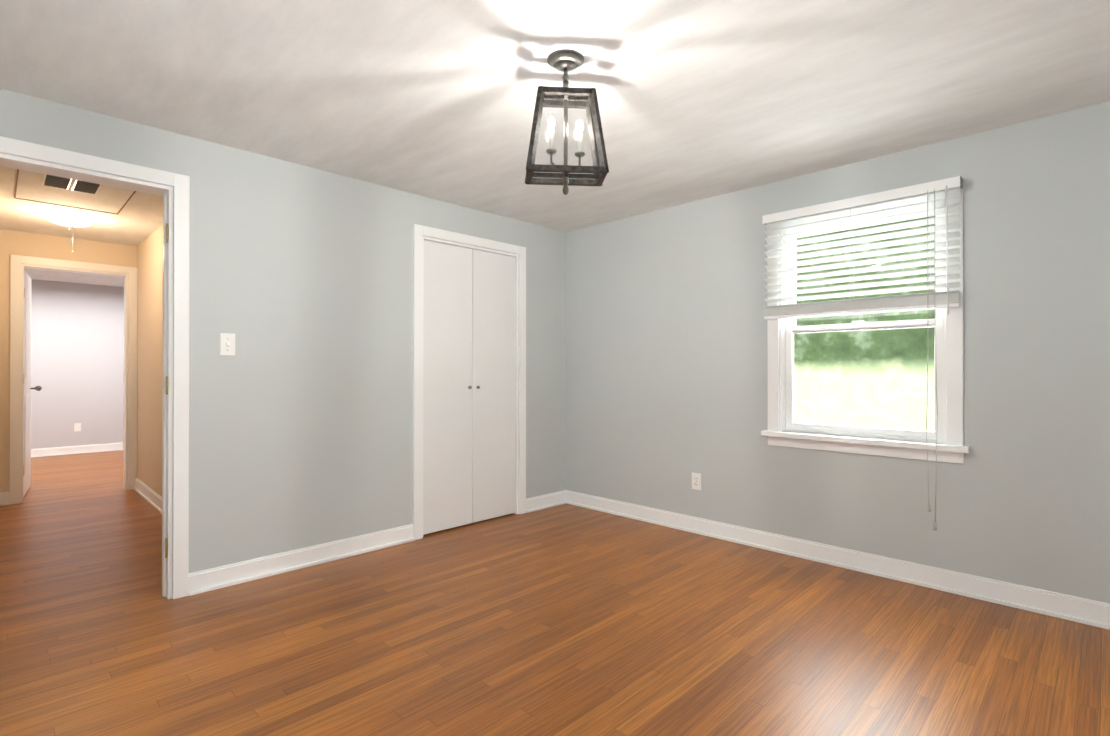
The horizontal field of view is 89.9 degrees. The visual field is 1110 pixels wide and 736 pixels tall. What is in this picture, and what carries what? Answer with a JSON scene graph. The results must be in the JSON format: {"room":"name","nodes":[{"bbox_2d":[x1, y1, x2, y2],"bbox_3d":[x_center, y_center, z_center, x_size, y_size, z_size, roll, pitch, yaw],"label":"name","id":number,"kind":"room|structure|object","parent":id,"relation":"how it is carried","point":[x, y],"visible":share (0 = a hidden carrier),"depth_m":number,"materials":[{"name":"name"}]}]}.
{"room":"empty bedroom","nodes":[
{"label":"empty bedroom","id":0,"kind":"room"},
{"bbox_2d":[0,229,136,492],"bbox_3d":[-4.365,-0.005,4.973,0.140,2.300,1.270,0,0,45],"label":"wall","id":1,"kind":"structure","parent":0,"point":[37,245],"depth_m":4.70,"materials":[{"name":"beige paint"}]},
{"bbox_2d":[23,270,41,496],"bbox_3d":[-4.855,0.135,5.092,0.197,1.996,0.692,0,0,-39],"label":"door","id":2,"kind":"structure","parent":1,"relation":"in","point":[27,388],"depth_m":5.07,"materials":[{"name":"white wood"}]},
{"bbox_2d":[9,254,136,504],"bbox_3d":[-4.319,0.097,5.019,0.176,2.095,0.860,0,0,45],"label":"door frame","id":3,"kind":"structure","parent":1,"relation":"attached to","point":[17,267],"depth_m":4.86,"materials":[{"name":"white wood"}]},
{"bbox_2d":[31,279,123,448],"bbox_3d":[-6.647,0.005,7.401,0.140,2.300,3.980,0,0,45],"label":"wall","id":4,"kind":"structure","parent":0,"point":[77,345],"depth_m":7.50,"materials":[{"name":"grey paint"}]},
{"bbox_2d":[74,423,80,431],"bbox_3d":[-6.441,0.800,7.502,0.005,0.110,0.070,0,0,45],"label":"electrical outlet plate","id":5,"kind":"object","parent":4,"relation":"attached to","point":[77,426],"visible":1,"depth_m":7.50,"materials":[{"name":"white plastic"}]},
{"bbox_2d":[137,224,162,496],"bbox_3d":[-2.810,-0.008,4.226,3.120,2.300,0.140,0,0,45],"label":"wall","id":6,"kind":"structure","parent":0,"point":[149,342],"depth_m":4.82,"materials":[{"name":"beige paint"}]},
{"bbox_2d":[0,442,1109,629],"bbox_3d":[-2.619,1.088,4.109,10.210,0.107,4.710,0,0,45],"label":"baseboard","id":7,"kind":"structure","parent":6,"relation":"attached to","point":[1069,607],"depth_m":3.17,"materials":[{"name":"white wood"}]},
{"bbox_2d":[0,88,565,572],"bbox_3d":[-1.301,-0.012,3.432,0.140,2.300,4.100,0,0,45],"label":"wall","id":8,"kind":"structure","parent":0,"point":[302,398],"depth_m":3.18,"materials":[{"name":"paint"}]},
{"bbox_2d":[0,136,189,598],"bbox_3d":[-2.174,0.087,2.552,0.176,2.095,0.808,0,0,45],"label":"door frame","id":9,"kind":"structure","parent":8,"relation":"attached to","point":[172,189],"depth_m":2.74,"materials":[{"name":"white wood"}]},
{"bbox_2d":[220,333,234,354],"bbox_3d":[-1.710,-0.124,2.909,0.016,0.114,0.070,0,0,45],"label":"switch plate","id":10,"kind":"object","parent":8,"relation":"attached to","point":[227,343],"visible":1,"depth_m":2.91,"materials":[{"name":"white plastic"}]},
{"bbox_2d":[423,240,471,534],"bbox_3d":[-0.749,0.130,3.908,0.066,1.996,0.412,0,0,45],"label":"closet door","id":11,"kind":"structure","parent":8,"relation":"in","point":[447,409],"depth_m":3.90,"materials":[{"name":"white wood"}]},
{"bbox_2d":[413,224,525,539],"bbox_3d":[-0.636,0.093,4.089,0.158,2.095,1.000,0,0,45],"label":"trim","id":12,"kind":"structure","parent":8,"relation":"attached to","point":[420,232],"depth_m":3.87,"materials":[{"name":"white wood"}]},
{"bbox_2d":[472,249,514,522],"bbox_3d":[-0.456,0.132,4.203,0.066,1.996,0.412,0,0,45],"label":"closet door","id":13,"kind":"structure","parent":8,"relation":"in","point":[493,385],"depth_m":4.19,"materials":[{"name":"white wood"}]},
{"bbox_2d":[0,450,1109,735],"bbox_3d":[-2.661,1.191,4.073,10.800,0.100,6.000,0,0,45],"label":"floor","id":14,"kind":"structure","parent":0,"point":[566,620],"depth_m":2.31,"materials":[{"name":"brown wood"}]},
{"bbox_2d":[0,0,1109,286],"bbox_3d":[-2.661,-1.209,4.083,10.800,0.100,6.000,0,0,45],"label":"ceiling","id":15,"kind":"structure","parent":0,"point":[696,98],"depth_m":2.28,"materials":[{"name":"paint"}]},
{"bbox_2d":[42,174,71,189],"bbox_3d":[-3.090,-1.157,3.451,0.300,0.009,0.124,0,0,45],"label":"ceiling vent","id":16,"kind":"object","parent":15,"relation":"in","point":[65,183],"depth_m":3.45,"materials":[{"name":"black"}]},
{"bbox_2d":[42,209,95,252],"bbox_3d":[-3.683,-1.047,4.217,0.310,0.339,0.310,0,0,45],"label":"light","id":17,"kind":"object","parent":15,"relation":"attached to","point":[69,219],"visible":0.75,"depth_m":4.14,"materials":[{"name":"white glass"}]},
{"bbox_2d":[14,169,135,214],"bbox_3d":[-3.002,-1.159,3.505,1.370,0.004,0.560,0,0,45],"label":"trim","id":18,"kind":"structure","parent":15,"relation":"attached to","point":[64,205],"depth_m":3.86,"materials":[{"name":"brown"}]},
{"bbox_2d":[71,180,100,193],"bbox_3d":[-2.991,-1.157,3.551,0.300,0.009,0.124,0,0,45],"label":"ceiling vent","id":19,"kind":"object","parent":15,"relation":"in","point":[81,186],"depth_m":3.55,"materials":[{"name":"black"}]},
{"bbox_2d":[525,49,608,194],"bbox_3d":[0.040,-0.911,2.104,0.307,0.513,0.170,0,0,-5],"label":"pendant lantern","id":20,"kind":"object","parent":15,"relation":"hanging from","point":[565,96],"visible":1,"depth_m":2.08,"materials":[{"name":"black metal"}]},
{"bbox_2d":[566,101,1109,603],"bbox_3d":[1.478,-0.012,3.463,3.760,2.300,0.140,0,0,45],"label":"wall","id":21,"kind":"structure","parent":0,"point":[666,359],"depth_m":2.99,"materials":[{"name":"paint"}]},
{"bbox_2d":[692,472,700,489],"bbox_3d":[0.979,0.785,3.851,0.070,0.114,0.008,0,0,45],"label":"electrical outlet plate","id":22,"kind":"object","parent":21,"relation":"attached to","point":[696,481],"visible":1,"depth_m":3.85,"materials":[{"name":"white plastic"}]},
{"bbox_2d":[761,188,969,463],"bbox_3d":[1.728,-0.228,3.177,1.050,1.420,0.195,0,0,45],"label":"window","id":23,"kind":"structure","parent":21,"relation":"in","point":[789,328],"depth_m":3.08,"materials":[{"name":"white plastic"}]},
{"bbox_2d":[762,176,962,530],"bbox_3d":[1.653,-0.065,3.100,1.004,1.763,0.092,0,0,45],"label":"window blind","id":24,"kind":"object","parent":23,"relation":"attached to","point":[947,299],"visible":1,"depth_m":3.04,"materials":[{"name":"white plastic"}]},
{"label":"outside","id":25,"kind":"structure","parent":0,"visible":0},
{"bbox_2d":[794,216,935,430],"bbox_3d":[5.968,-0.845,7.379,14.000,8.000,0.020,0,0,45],"label":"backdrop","id":26,"kind":"structure","parent":25,"point":[813,363],"depth_m":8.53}
]}

